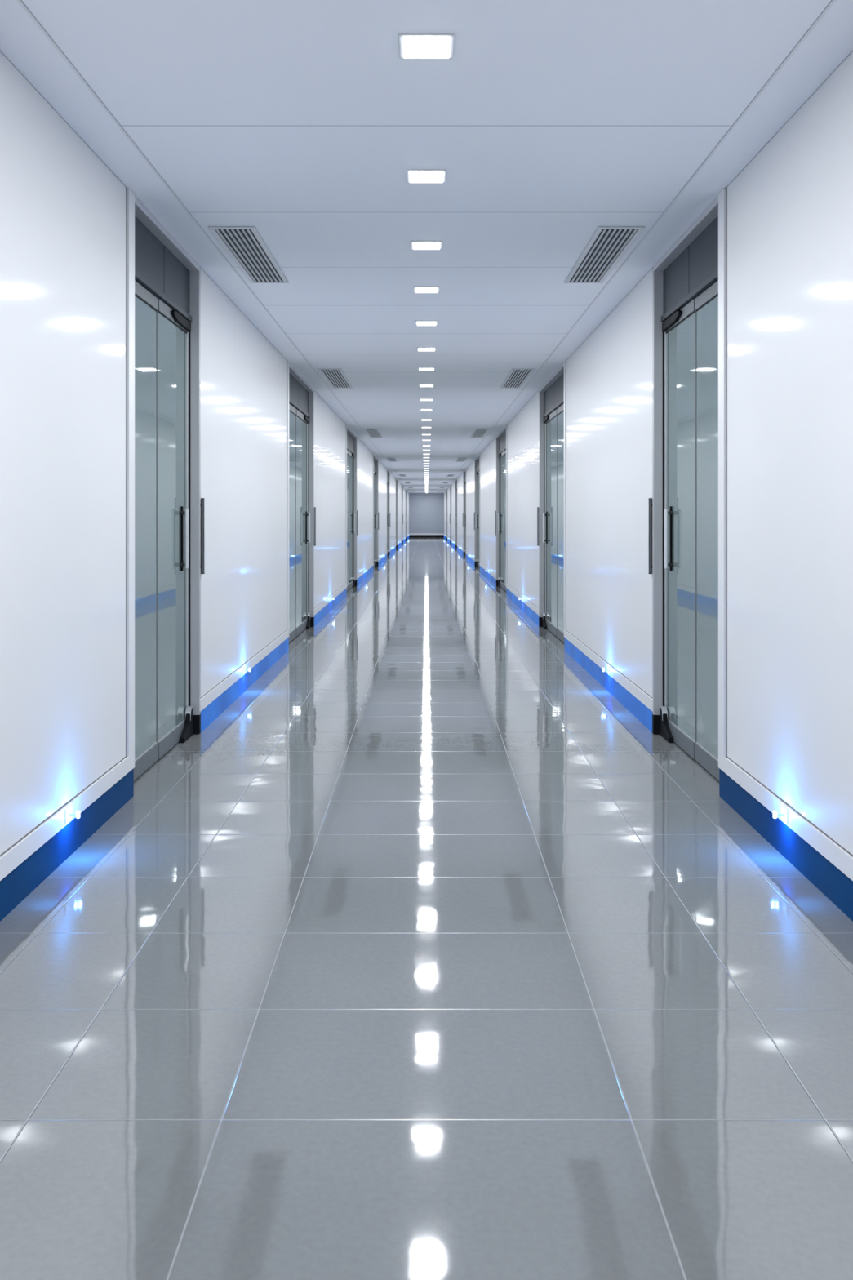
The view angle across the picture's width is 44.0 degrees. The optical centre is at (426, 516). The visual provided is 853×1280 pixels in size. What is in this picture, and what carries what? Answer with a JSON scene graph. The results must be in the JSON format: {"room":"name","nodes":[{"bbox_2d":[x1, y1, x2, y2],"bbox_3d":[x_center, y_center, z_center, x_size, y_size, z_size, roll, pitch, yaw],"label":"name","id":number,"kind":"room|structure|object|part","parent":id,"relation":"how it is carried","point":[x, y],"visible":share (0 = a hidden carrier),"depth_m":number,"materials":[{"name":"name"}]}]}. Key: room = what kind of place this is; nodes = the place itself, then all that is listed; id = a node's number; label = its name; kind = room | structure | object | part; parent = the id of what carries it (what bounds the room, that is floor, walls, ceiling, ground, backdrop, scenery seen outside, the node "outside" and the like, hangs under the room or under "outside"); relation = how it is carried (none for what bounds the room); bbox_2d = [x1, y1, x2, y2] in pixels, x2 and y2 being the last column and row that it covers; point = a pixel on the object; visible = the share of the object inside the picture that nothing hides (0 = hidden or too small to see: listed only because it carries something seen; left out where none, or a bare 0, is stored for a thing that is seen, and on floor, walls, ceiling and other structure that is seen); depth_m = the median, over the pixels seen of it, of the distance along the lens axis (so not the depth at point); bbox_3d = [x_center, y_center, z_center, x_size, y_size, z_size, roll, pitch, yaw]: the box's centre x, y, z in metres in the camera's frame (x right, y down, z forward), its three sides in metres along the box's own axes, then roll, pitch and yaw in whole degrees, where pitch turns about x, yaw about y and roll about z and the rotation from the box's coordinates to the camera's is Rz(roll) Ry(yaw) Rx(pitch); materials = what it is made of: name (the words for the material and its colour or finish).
{"room":"office corridor","nodes":[
{"label":"office corridor","id":0,"kind":"room"},
{"bbox_2d":[0,51,408,854],"bbox_3d":[-1.751,-0.100,32.400,1.000,2.800,69.205,0,0,0],"label":"wall","id":1,"kind":"structure","parent":0,"point":[63,211],"depth_m":4.25,"materials":[{"name":"white paint"}]},
{"bbox_2d":[65,805,79,824],"bbox_3d":[-1.337,1.130,4.000,0.048,0.056,0.060,0,0,0],"label":"marker light","id":2,"kind":"object","parent":1,"relation":"attached to","point":[68,811],"visible":1,"depth_m":4.00,"materials":[{"name":"white plastic"}]},
{"bbox_2d":[133,196,200,781],"bbox_3d":[-1.411,-0.098,5.625,0.111,2.796,1.430,0,0,0],"label":"door","id":3,"kind":"structure","parent":1,"relation":"in","point":[167,280],"depth_m":5.81,"materials":[{"name":"glass"}]},
{"bbox_3d":[-1.440,0.054,5.266,0.010,2.292,0.683,0,0,0],"label":"glass","id":4,"kind":"part","parent":3,"relation":"part of","materials":[{"name":"clear glass"}]},
{"bbox_3d":[-1.440,1.247,5.266,0.025,0.090,0.683,0,0,0],"label":"rail","id":5,"kind":"part","parent":3,"relation":"part of","materials":[{"name":"grey metal"}]},
{"bbox_3d":[-1.440,-1.127,5.266,0.025,0.064,0.683,0,0,0],"label":"rail","id":6,"kind":"part","parent":3,"relation":"part of","materials":[{"name":"grey metal"}]},
{"bbox_3d":[-1.412,-1.481,5.616,0.110,0.030,1.388,0,0,0],"label":"head trim","id":7,"kind":"part","parent":3,"relation":"part of","materials":[{"name":"white metal"}]},
{"bbox_3d":[-1.433,1.247,5.947,0.025,0.090,0.667,0,0,0],"label":"rail","id":8,"kind":"part","parent":3,"relation":"part of","materials":[{"name":"grey metal"}]},
{"bbox_3d":[-1.433,0.054,5.947,0.010,2.292,0.667,0,0,0],"label":"glass","id":9,"kind":"part","parent":3,"relation":"part of","materials":[{"name":"clear glass"}]},
{"bbox_3d":[-1.433,-1.127,5.947,0.025,0.064,0.667,0,0,0],"label":"rail","id":10,"kind":"part","parent":3,"relation":"part of","materials":[{"name":"grey metal"}]},
{"bbox_3d":[-1.389,0.128,6.110,0.025,0.345,0.025,0,0,0],"label":"pull handle","id":11,"kind":"part","parent":3,"relation":"part of","materials":[{"name":"silver metal"}]},
{"bbox_2d":[0,50,401,484],"bbox_3d":[-1.250,-1.499,32.400,0.002,0.002,69.201,0,0,0],"label":"trim","id":12,"kind":"structure","parent":1,"relation":"attached to","point":[0,51],"depth_m":4.45,"materials":[{"name":"grey"}]},
{"bbox_2d":[200,497,204,573],"bbox_3d":[-1.349,0.117,6.355,0.024,0.457,0.028,0,0,0],"label":"bar","id":13,"kind":"object","parent":1,"relation":"attached to","point":[202,500],"visible":1,"depth_m":6.34,"materials":[{"name":"silver metal"}]},
{"bbox_2d":[0,186,408,880],"bbox_3d":[-1.296,-0.167,32.401,0.110,2.663,69.199,0,0,0],"label":"trim","id":14,"kind":"structure","parent":1,"relation":"attached to","point":[20,851],"depth_m":4.85,"materials":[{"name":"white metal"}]},
{"bbox_2d":[0,535,408,921],"bbox_3d":[-1.252,1.233,32.400,0.010,0.134,69.199,0,0,0],"label":"baseboard","id":15,"kind":"structure","parent":1,"relation":"attached to","point":[17,885],"depth_m":4.29,"materials":[{"name":"blue plastic"}]},
{"bbox_2d":[243,666,250,674],"bbox_3d":[-1.321,1.130,7.780,0.048,0.056,0.060,0,0,0],"label":"marker light","id":16,"kind":"object","parent":1,"relation":"attached to","point":[249,668],"visible":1,"depth_m":7.77,"materials":[{"name":"white plastic"}]},
{"bbox_2d":[288,363,314,642],"bbox_3d":[-1.387,-0.098,11.370,0.114,2.796,2.220,0,0,0],"label":"door","id":17,"kind":"structure","parent":1,"relation":"in","point":[301,395],"depth_m":11.79,"materials":[{"name":"glass"}]},
{"bbox_3d":[-1.417,0.054,10.813,0.010,2.292,1.078,0,0,0],"label":"glass","id":18,"kind":"part","parent":17,"relation":"part of","materials":[{"name":"clear glass"}]},
{"bbox_3d":[-1.417,-1.127,10.813,0.025,0.064,1.078,0,0,0],"label":"rail","id":19,"kind":"part","parent":17,"relation":"part of","materials":[{"name":"grey metal"}]},
{"bbox_3d":[-1.417,1.247,10.813,0.025,0.090,1.078,0,0,0],"label":"rail","id":20,"kind":"part","parent":17,"relation":"part of","materials":[{"name":"grey metal"}]},
{"bbox_3d":[-1.388,-1.481,11.361,0.113,0.030,2.178,0,0,0],"label":"head trim","id":21,"kind":"part","parent":17,"relation":"part of","materials":[{"name":"white metal"}]},
{"bbox_3d":[-1.408,0.054,11.889,0.010,2.292,1.062,0,0,0],"label":"glass","id":22,"kind":"part","parent":17,"relation":"part of","materials":[{"name":"clear glass"}]},
{"bbox_3d":[-1.408,-1.127,11.889,0.025,0.064,1.062,0,0,0],"label":"rail","id":23,"kind":"part","parent":17,"relation":"part of","materials":[{"name":"grey metal"}]},
{"bbox_3d":[-1.408,1.247,11.889,0.025,0.090,1.062,0,0,0],"label":"rail","id":24,"kind":"part","parent":17,"relation":"part of","materials":[{"name":"grey metal"}]},
{"bbox_3d":[-1.363,0.128,12.250,0.025,0.345,0.025,0,0,0],"label":"pull handle","id":25,"kind":"part","parent":17,"relation":"part of","materials":[{"name":"silver metal"}]},
{"bbox_2d":[314,506,315,546],"bbox_3d":[-1.323,0.117,12.495,0.024,0.457,0.028,0,0,0],"label":"bar","id":26,"kind":"object","parent":1,"relation":"attached to","point":[314,507],"visible":1,"depth_m":12.48,"materials":[{"name":"silver metal"}]},
{"bbox_2d":[346,426,356,591],"bbox_3d":[-1.357,-0.098,18.515,0.115,2.796,2.430,0,0,0],"label":"door","id":27,"kind":"structure","parent":1,"relation":"in","point":[351,437],"depth_m":19.29,"materials":[{"name":"glass"}]},
{"bbox_3d":[-1.387,0.054,17.905,0.010,2.292,1.183,0,0,0],"label":"glass","id":28,"kind":"part","parent":27,"relation":"part of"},
{"bbox_3d":[-1.378,0.054,19.087,0.010,2.292,1.167,0,0,0],"label":"glass","id":29,"kind":"part","parent":27,"relation":"part of","materials":[{"name":"clear glass"}]},
{"bbox_3d":[-1.378,1.247,19.087,0.025,0.090,1.167,0,0,0],"label":"rail","id":30,"kind":"part","parent":27,"relation":"part of","materials":[{"name":"grey metal"}]},
{"bbox_3d":[-1.358,-1.481,18.506,0.104,0.030,2.389,0,0,0],"label":"head trim","id":31,"kind":"part","parent":27,"relation":"part of","materials":[{"name":"white metal"}]},
{"bbox_3d":[-1.332,0.128,19.500,0.025,0.345,0.025,0,0,0],"label":"pull handle","id":32,"kind":"part","parent":27,"relation":"part of","materials":[{"name":"silver metal"}]},
{"bbox_2d":[356,511,358,535],"bbox_3d":[-1.293,0.117,19.745,0.024,0.457,0.028,0,0,0],"label":"bar","id":33,"kind":"object","parent":1,"relation":"attached to","point":[357,511],"visible":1,"depth_m":19.73,"materials":[{"name":"silver metal"}]},
{"bbox_2d":[373,455,377,568],"bbox_3d":[-1.323,-0.098,26.515,0.115,2.796,2.430,0,0,0],"label":"door","id":34,"kind":"structure","parent":1,"relation":"in","point":[375,460],"depth_m":27.69,"materials":[{"name":"glass"}]},
{"bbox_3d":[-1.345,0.054,27.087,0.010,2.292,1.167,0,0,0],"label":"glass","id":35,"kind":"part","parent":34,"relation":"part of","materials":[{"name":"clear glass"}]},
{"bbox_2d":[386,469,389,555],"bbox_3d":[-1.290,-0.098,34.315,0.114,2.796,2.230,0,0,0],"label":"door","id":36,"kind":"structure","parent":1,"relation":"in","point":[388,471],"depth_m":35.39,"materials":[{"name":"glass"}]},
{"bbox_3d":[-1.312,0.054,34.837,0.010,2.292,1.067,0,0,0],"label":"glass","id":37,"kind":"part","parent":36,"relation":"part of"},
{"bbox_2d":[395,479,397,548],"bbox_3d":[-1.255,-0.098,42.715,0.114,2.796,2.230,0,0,0],"label":"door","id":38,"kind":"structure","parent":1,"relation":"in","point":[396,479],"depth_m":43.79,"materials":[{"name":"glass"}]},
{"bbox_2d":[401,485,403,542],"bbox_3d":[-1.221,-0.098,50.915,0.114,2.796,2.230,0,0,0],"label":"door","id":39,"kind":"structure","parent":1,"relation":"in","point":[402,486],"depth_m":51.99,"materials":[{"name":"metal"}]},
{"bbox_2d":[405,489,406,539],"bbox_3d":[-1.187,-0.098,58.915,0.116,2.796,2.630,0,0,0],"label":"door","id":40,"kind":"structure","parent":1,"relation":"in","point":[406,490],"depth_m":60.20,"materials":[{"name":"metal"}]},
{"bbox_2d":[0,537,852,1279],"bbox_3d":[0.000,1.360,32.400,4.900,0.120,69.400,0,0,0],"label":"floor","id":41,"kind":"structure","parent":0,"point":[426,957],"depth_m":2.87,"materials":[{"name":"tile"}]},
{"bbox_2d":[0,0,852,493],"bbox_3d":[0.000,-1.560,32.400,4.900,0.120,69.400,0,0,0],"label":"ceiling","id":42,"kind":"structure","parent":0,"point":[302,123],"depth_m":4.29,"materials":[{"name":"paint"}]},
{"bbox_2d":[16,0,412,493],"bbox_3d":[-1.060,-1.498,32.400,0.010,0.003,69.201,0,0,0],"label":"trim","id":43,"kind":"structure","parent":42,"relation":"attached to","point":[20,2],"depth_m":4.32,"materials":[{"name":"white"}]},
{"bbox_2d":[208,226,288,283],"bbox_3d":[-1.005,-1.494,6.100,0.248,0.012,1.300,0,0,0],"label":"ceiling vent","id":44,"kind":"object","parent":42,"relation":"in","point":[244,245],"visible":1,"depth_m":5.99,"materials":[{"name":"silver metal"}]},
{"bbox_2d":[317,368,352,387],"bbox_3d":[-0.983,-1.494,11.475,0.250,0.012,1.550,0,0,0],"label":"ceiling vent","id":45,"kind":"object","parent":42,"relation":"in","point":[335,378],"visible":1,"depth_m":11.38,"materials":[{"name":"silver metal"}]},
{"bbox_2d":[363,428,382,437],"bbox_3d":[-0.951,-1.494,18.950,0.251,0.012,1.900,0,0,0],"label":"ceiling vent","id":46,"kind":"object","parent":42,"relation":"in","point":[371,433],"visible":1,"depth_m":18.84,"materials":[{"name":"silver metal"}]},
{"bbox_2d":[386,457,396,462],"bbox_3d":[-0.914,-1.494,27.700,0.251,0.012,1.800,0,0,0],"label":"ceiling vent","id":47,"kind":"object","parent":42,"relation":"in","point":[394,460],"visible":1,"depth_m":27.76,"materials":[{"name":"silver metal"}]},
{"bbox_2d":[399,33,453,58],"bbox_3d":[0.000,-1.496,3.360,0.170,0.008,0.170,0,0,0],"label":"recessed light","id":48,"kind":"object","parent":42,"relation":"in","point":[412,46],"visible":1,"depth_m":3.35,"materials":[{"name":"white plastic"}]},
{"bbox_2d":[406,168,446,182],"bbox_3d":[0.000,-1.496,4.640,0.170,0.008,0.170,0,0,0],"label":"recessed light","id":49,"kind":"object","parent":42,"relation":"in","point":[414,175],"visible":1,"depth_m":4.62,"materials":[{"name":"white plastic"}]},
{"bbox_2d":[409,171,443,182],"bbox_3d":[0.000,-1.496,4.640,0.147,0.008,0.147,0,0,0],"label":"diffuser","id":50,"kind":"object","parent":49,"relation":"attached to","point":[415,176],"depth_m":4.64,"materials":[{"name":"white plastic"}]},
{"bbox_2d":[410,240,442,249],"bbox_3d":[0.000,-1.496,5.820,0.170,0.008,0.170,0,0,0],"label":"recessed light","id":51,"kind":"object","parent":42,"relation":"in","point":[415,245],"visible":1,"depth_m":5.80,"materials":[{"name":"white"}]},
{"bbox_2d":[413,242,439,249],"bbox_3d":[0.000,-1.496,5.820,0.147,0.008,0.147,0,0,0],"label":"diffuser","id":52,"kind":"object","parent":51,"relation":"attached to","point":[416,246],"depth_m":5.82,"materials":[{"name":"white plastic"}]},
{"bbox_2d":[413,286,439,293],"bbox_3d":[0.000,-1.496,6.960,0.170,0.008,0.170,0,0,0],"label":"recessed light","id":53,"kind":"object","parent":42,"relation":"in","point":[416,289],"visible":1,"depth_m":6.95,"materials":[{"name":"white plastic"}]},
{"bbox_2d":[415,320,437,325],"bbox_3d":[0.000,-1.496,8.160,0.170,0.008,0.170,0,0,0],"label":"recessed light","id":54,"kind":"object","parent":42,"relation":"in","point":[417,322],"visible":1,"depth_m":8.15,"materials":[{"name":"white"}]},
{"bbox_2d":[417,346,435,351],"bbox_3d":[0.000,-1.496,9.430,0.170,0.008,0.170,0,0,0],"label":"recessed light","id":55,"kind":"object","parent":42,"relation":"in","point":[419,348],"visible":1,"depth_m":9.39,"materials":[{"name":"white"}]},
{"bbox_2d":[417,367,435,370],"bbox_3d":[0.000,-1.496,10.700,0.170,0.008,0.170,0,0,0],"label":"recessed light","id":56,"kind":"object","parent":42,"relation":"in","point":[419,368],"visible":1,"depth_m":10.67,"materials":[{"name":"white plastic"}]},
{"bbox_2d":[419,368,433,370],"bbox_3d":[0.000,-1.496,10.700,0.147,0.008,0.147,0,0,0],"label":"diffuser","id":57,"kind":"object","parent":56,"relation":"attached to","point":[420,369],"depth_m":10.69,"materials":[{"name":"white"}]},
{"bbox_2d":[418,384,434,386],"bbox_3d":[0.000,-1.496,12.060,0.170,0.008,0.170,0,0,0],"label":"recessed light","id":58,"kind":"object","parent":42,"relation":"in","point":[420,385],"visible":1,"depth_m":12.02,"materials":[{"name":"white"}]},
{"bbox_2d":[420,385,432,386],"bbox_3d":[0.000,-1.496,12.060,0.147,0.008,0.147,0,0,0],"label":"diffuser","id":59,"kind":"object","parent":58,"relation":"attached to","point":[420,385],"depth_m":12.06,"materials":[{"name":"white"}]},
{"bbox_2d":[419,398,433,400],"bbox_3d":[0.000,-1.496,13.500,0.170,0.008,0.170,0,0,0],"label":"recessed light","id":60,"kind":"object","parent":42,"relation":"in","point":[420,399],"visible":1,"depth_m":13.45,"materials":[{"name":"white plastic"}]},
{"bbox_2d":[420,399,432,400],"bbox_3d":[0.000,-1.496,13.500,0.147,0.008,0.147,0,0,0],"label":"diffuser","id":61,"kind":"object","parent":60,"relation":"attached to","point":[420,399],"depth_m":13.49,"materials":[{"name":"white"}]},
{"bbox_2d":[420,408,432,410],"bbox_3d":[0.000,-1.496,14.800,0.170,0.008,0.170,0,0,0],"label":"recessed light","id":62,"kind":"object","parent":42,"relation":"in","point":[420,409],"visible":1,"depth_m":14.75,"materials":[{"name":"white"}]},
{"bbox_2d":[456,457,466,462],"bbox_3d":[0.914,-1.494,27.700,0.251,0.012,1.800,0,0,0],"label":"ceiling vent","id":63,"kind":"object","parent":42,"relation":"in","point":[458,460],"visible":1,"depth_m":27.76,"materials":[{"name":"silver metal"}]},
{"bbox_2d":[470,428,489,437],"bbox_3d":[0.951,-1.494,18.950,0.251,0.012,1.900,0,0,0],"label":"ceiling vent","id":64,"kind":"object","parent":42,"relation":"in","point":[477,433],"visible":1,"depth_m":18.84,"materials":[{"name":"silver metal"}]},
{"bbox_2d":[500,368,535,387],"bbox_3d":[0.983,-1.494,11.475,0.250,0.012,1.550,0,0,0],"label":"ceiling vent","id":65,"kind":"object","parent":42,"relation":"in","point":[517,378],"visible":1,"depth_m":11.38,"materials":[{"name":"silver metal"}]},
{"bbox_2d":[564,226,644,283],"bbox_3d":[1.005,-1.494,6.100,0.248,0.012,1.300,0,0,0],"label":"ceiling vent","id":66,"kind":"object","parent":42,"relation":"in","point":[607,245],"visible":1,"depth_m":5.99,"materials":[{"name":"silver metal"}]},
{"bbox_2d":[440,0,836,493],"bbox_3d":[1.060,-1.498,32.400,0.010,0.003,69.201,0,0,0],"label":"trim","id":67,"kind":"structure","parent":42,"relation":"attached to","point":[833,2],"depth_m":4.32,"materials":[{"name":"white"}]},
{"bbox_2d":[408,493,444,533],"bbox_3d":[0.000,-0.100,67.050,4.700,2.800,0.100,0,0,0],"label":"wall","id":68,"kind":"structure","parent":0,"point":[426,510],"depth_m":67.01,"materials":[{"name":"paint"}]},
{"bbox_2d":[408,534,444,537],"bbox_3d":[0.000,1.230,66.990,2.191,0.140,0.019,0,0,0],"label":"baseboard","id":69,"kind":"structure","parent":68,"relation":"attached to","point":[410,535],"depth_m":66.97,"materials":[{"name":"black rubber"}]},
{"bbox_2d":[408,533,444,534],"bbox_3d":[0.000,1.110,66.992,2.191,0.100,0.015,0,0,0],"label":"trim","id":70,"kind":"structure","parent":68,"relation":"attached to","point":[409,533],"depth_m":66.99,"materials":[{"name":"white"}]},
{"bbox_2d":[444,51,852,854],"bbox_3d":[1.751,-0.100,32.400,1.000,2.800,69.205,0,0,0],"label":"wall","id":71,"kind":"structure","parent":0,"point":[790,210],"depth_m":4.28,"materials":[{"name":"white paint"}]},
{"bbox_2d":[446,489,447,539],"bbox_3d":[1.187,-0.098,58.915,0.116,2.796,2.630,0,0,0],"label":"door","id":72,"kind":"structure","parent":71,"relation":"in","point":[446,490],"depth_m":60.20,"materials":[{"name":"glass"}]},
{"bbox_2d":[449,485,451,542],"bbox_3d":[1.221,-0.098,50.915,0.114,2.796,2.230,0,0,0],"label":"door","id":73,"kind":"structure","parent":71,"relation":"in","point":[451,486],"depth_m":51.99,"materials":[{"name":"glass"}]},
{"bbox_2d":[455,479,457,548],"bbox_3d":[1.255,-0.098,42.715,0.114,2.796,2.230,0,0,0],"label":"door","id":74,"kind":"structure","parent":71,"relation":"in","point":[456,479],"depth_m":43.79,"materials":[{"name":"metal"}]},
{"bbox_2d":[463,469,466,555],"bbox_3d":[1.290,-0.098,34.315,0.114,2.796,2.230,0,0,0],"label":"door","id":75,"kind":"structure","parent":71,"relation":"in","point":[464,471],"depth_m":35.39,"materials":[{"name":"glass"}]},
{"bbox_3d":[1.312,0.054,34.837,0.010,2.292,1.067,0,0,0],"label":"glass","id":76,"kind":"part","parent":75,"relation":"part of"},
{"bbox_2d":[475,455,479,568],"bbox_3d":[1.323,-0.098,26.515,0.115,2.796,2.430,0,0,0],"label":"door","id":77,"kind":"structure","parent":71,"relation":"in","point":[477,460],"depth_m":27.69,"materials":[{"name":"glass"}]},
{"bbox_3d":[1.345,0.054,27.087,0.010,2.292,1.167,0,0,0],"label":"glass","id":78,"kind":"part","parent":77,"relation":"part of","materials":[{"name":"glass"}]},
{"bbox_2d":[494,511,496,535],"bbox_3d":[1.293,0.117,19.745,0.024,0.457,0.028,0,0,0],"label":"bar","id":79,"kind":"object","parent":71,"relation":"attached to","point":[495,511],"visible":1,"depth_m":19.73,"materials":[{"name":"silver metal"}]},
{"bbox_2d":[496,426,506,591],"bbox_3d":[1.357,-0.098,18.515,0.115,2.796,2.430,0,0,0],"label":"door","id":80,"kind":"structure","parent":71,"relation":"in","point":[501,437],"depth_m":19.29,"materials":[{"name":"glass"}]},
{"bbox_3d":[1.332,0.128,19.500,0.025,0.345,0.025,0,0,0],"label":"pull handle","id":81,"kind":"part","parent":80,"relation":"part of","materials":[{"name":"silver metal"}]},
{"bbox_3d":[1.358,-1.481,18.506,0.104,0.030,2.389,0,0,0],"label":"head trim","id":82,"kind":"part","parent":80,"relation":"part of","materials":[{"name":"white metal"}]},
{"bbox_3d":[1.378,1.247,19.087,0.025,0.090,1.167,0,0,0],"label":"rail","id":83,"kind":"part","parent":80,"relation":"part of","materials":[{"name":"grey metal"}]},
{"bbox_3d":[1.378,0.054,19.087,0.010,2.292,1.167,0,0,0],"label":"glass","id":84,"kind":"part","parent":80,"relation":"part of","materials":[{"name":"clear glass"}]},
{"bbox_3d":[1.387,0.054,17.905,0.010,2.292,1.183,0,0,0],"label":"glass","id":85,"kind":"part","parent":80,"relation":"part of","materials":[{"name":"clear glass"}]},
{"bbox_2d":[537,506,538,546],"bbox_3d":[1.323,0.117,12.495,0.024,0.457,0.028,0,0,0],"label":"bar","id":86,"kind":"object","parent":71,"relation":"attached to","point":[537,507],"visible":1,"depth_m":12.48,"materials":[{"name":"silver metal"}]},
{"bbox_2d":[538,363,564,642],"bbox_3d":[1.387,-0.098,11.370,0.114,2.796,2.220,0,0,0],"label":"door","id":87,"kind":"structure","parent":71,"relation":"in","point":[551,395],"depth_m":11.79,"materials":[{"name":"glass"}]},
{"bbox_3d":[1.363,0.128,12.250,0.025,0.345,0.025,0,0,0],"label":"pull handle","id":88,"kind":"part","parent":87,"relation":"part of","materials":[{"name":"silver metal"}]},
{"bbox_3d":[1.408,-1.127,11.889,0.025,0.064,1.062,0,0,0],"label":"rail","id":89,"kind":"part","parent":87,"relation":"part of","materials":[{"name":"grey metal"}]},
{"bbox_3d":[1.408,1.247,11.889,0.025,0.090,1.062,0,0,0],"label":"rail","id":90,"kind":"part","parent":87,"relation":"part of","materials":[{"name":"grey metal"}]},
{"bbox_3d":[1.409,0.054,11.889,0.010,2.292,1.062,0,0,0],"label":"glass","id":91,"kind":"part","parent":87,"relation":"part of","materials":[{"name":"clear glass"}]},
{"bbox_3d":[1.388,-1.481,11.361,0.113,0.030,2.178,0,0,0],"label":"head trim","id":92,"kind":"part","parent":87,"relation":"part of","materials":[{"name":"white metal"}]},
{"bbox_3d":[1.417,-1.127,10.813,0.025,0.064,1.078,0,0,0],"label":"rail","id":93,"kind":"part","parent":87,"relation":"part of","materials":[{"name":"grey metal"}]},
{"bbox_3d":[1.417,1.247,10.813,0.025,0.090,1.078,0,0,0],"label":"rail","id":94,"kind":"part","parent":87,"relation":"part of","materials":[{"name":"grey metal"}]},
{"bbox_3d":[1.417,0.054,10.813,0.010,2.292,1.078,0,0,0],"label":"glass","id":95,"kind":"part","parent":87,"relation":"part of","materials":[{"name":"clear glass"}]},
{"bbox_2d":[602,666,609,674],"bbox_3d":[1.321,1.130,7.780,0.048,0.056,0.060,0,0,0],"label":"marker light","id":96,"kind":"object","parent":71,"relation":"attached to","point":[603,668],"visible":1,"depth_m":7.77,"materials":[{"name":"white"}]},
{"bbox_2d":[444,186,852,880],"bbox_3d":[1.296,-0.167,32.401,0.110,2.663,69.199,0,0,0],"label":"trim","id":97,"kind":"structure","parent":71,"relation":"attached to","point":[832,851],"depth_m":4.85,"materials":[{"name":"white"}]},
{"bbox_2d":[444,535,852,921],"bbox_3d":[1.252,1.233,32.400,0.010,0.134,69.199,0,0,0],"label":"baseboard","id":98,"kind":"structure","parent":71,"relation":"attached to","point":[835,885],"depth_m":4.29,"materials":[{"name":"blue plastic"}]},
{"bbox_2d":[648,497,652,573],"bbox_3d":[1.349,0.117,6.355,0.024,0.457,0.028,0,0,0],"label":"bar","id":99,"kind":"object","parent":71,"relation":"attached to","point":[650,500],"visible":1,"depth_m":6.34,"materials":[{"name":"silver metal"}]},
{"bbox_2d":[451,50,852,484],"bbox_3d":[1.250,-1.499,32.400,0.002,0.002,69.201,0,0,0],"label":"trim","id":100,"kind":"structure","parent":71,"relation":"attached to","point":[852,51],"depth_m":4.44,"materials":[{"name":"grey"}]},
{"bbox_2d":[652,196,719,781],"bbox_3d":[1.411,-0.098,5.625,0.111,2.796,1.430,0,0,0],"label":"door","id":101,"kind":"structure","parent":71,"relation":"in","point":[685,280],"depth_m":5.76,"materials":[{"name":"glass"}]},
{"bbox_3d":[1.389,0.128,6.110,0.025,0.345,0.025,0,0,0],"label":"pull handle","id":102,"kind":"part","parent":101,"relation":"part of","materials":[{"name":"silver metal"}]},
{"bbox_3d":[1.433,-1.127,5.947,0.025,0.064,0.667,0,0,0],"label":"rail","id":103,"kind":"part","parent":101,"relation":"part of","materials":[{"name":"grey metal"}]},
{"bbox_3d":[1.433,0.054,5.947,0.010,2.292,0.667,0,0,0],"label":"glass","id":104,"kind":"part","parent":101,"relation":"part of","materials":[{"name":"clear glass"}]},
{"bbox_3d":[1.433,1.247,5.947,0.025,0.090,0.667,0,0,0],"label":"rail","id":105,"kind":"part","parent":101,"relation":"part of","materials":[{"name":"grey metal"}]},
{"bbox_3d":[1.412,-1.481,5.616,0.110,0.030,1.388,0,0,0],"label":"head trim","id":106,"kind":"part","parent":101,"relation":"part of","materials":[{"name":"white metal"}]},
{"bbox_3d":[1.440,-1.127,5.266,0.025,0.064,0.683,0,0,0],"label":"rail","id":107,"kind":"part","parent":101,"relation":"part of","materials":[{"name":"grey metal"}]},
{"bbox_3d":[1.440,1.247,5.266,0.025,0.090,0.683,0,0,0],"label":"rail","id":108,"kind":"part","parent":101,"relation":"part of","materials":[{"name":"grey metal"}]},
{"bbox_3d":[1.440,0.054,5.266,0.010,2.292,0.683,0,0,0],"label":"glass","id":109,"kind":"part","parent":101,"relation":"part of","materials":[{"name":"clear glass"}]},
{"bbox_2d":[773,805,787,824],"bbox_3d":[1.337,1.130,4.000,0.048,0.056,0.060,0,0,0],"label":"marker light","id":110,"kind":"object","parent":71,"relation":"attached to","point":[784,811],"visible":1,"depth_m":4.00,"materials":[{"name":"white plastic"}]}
]}

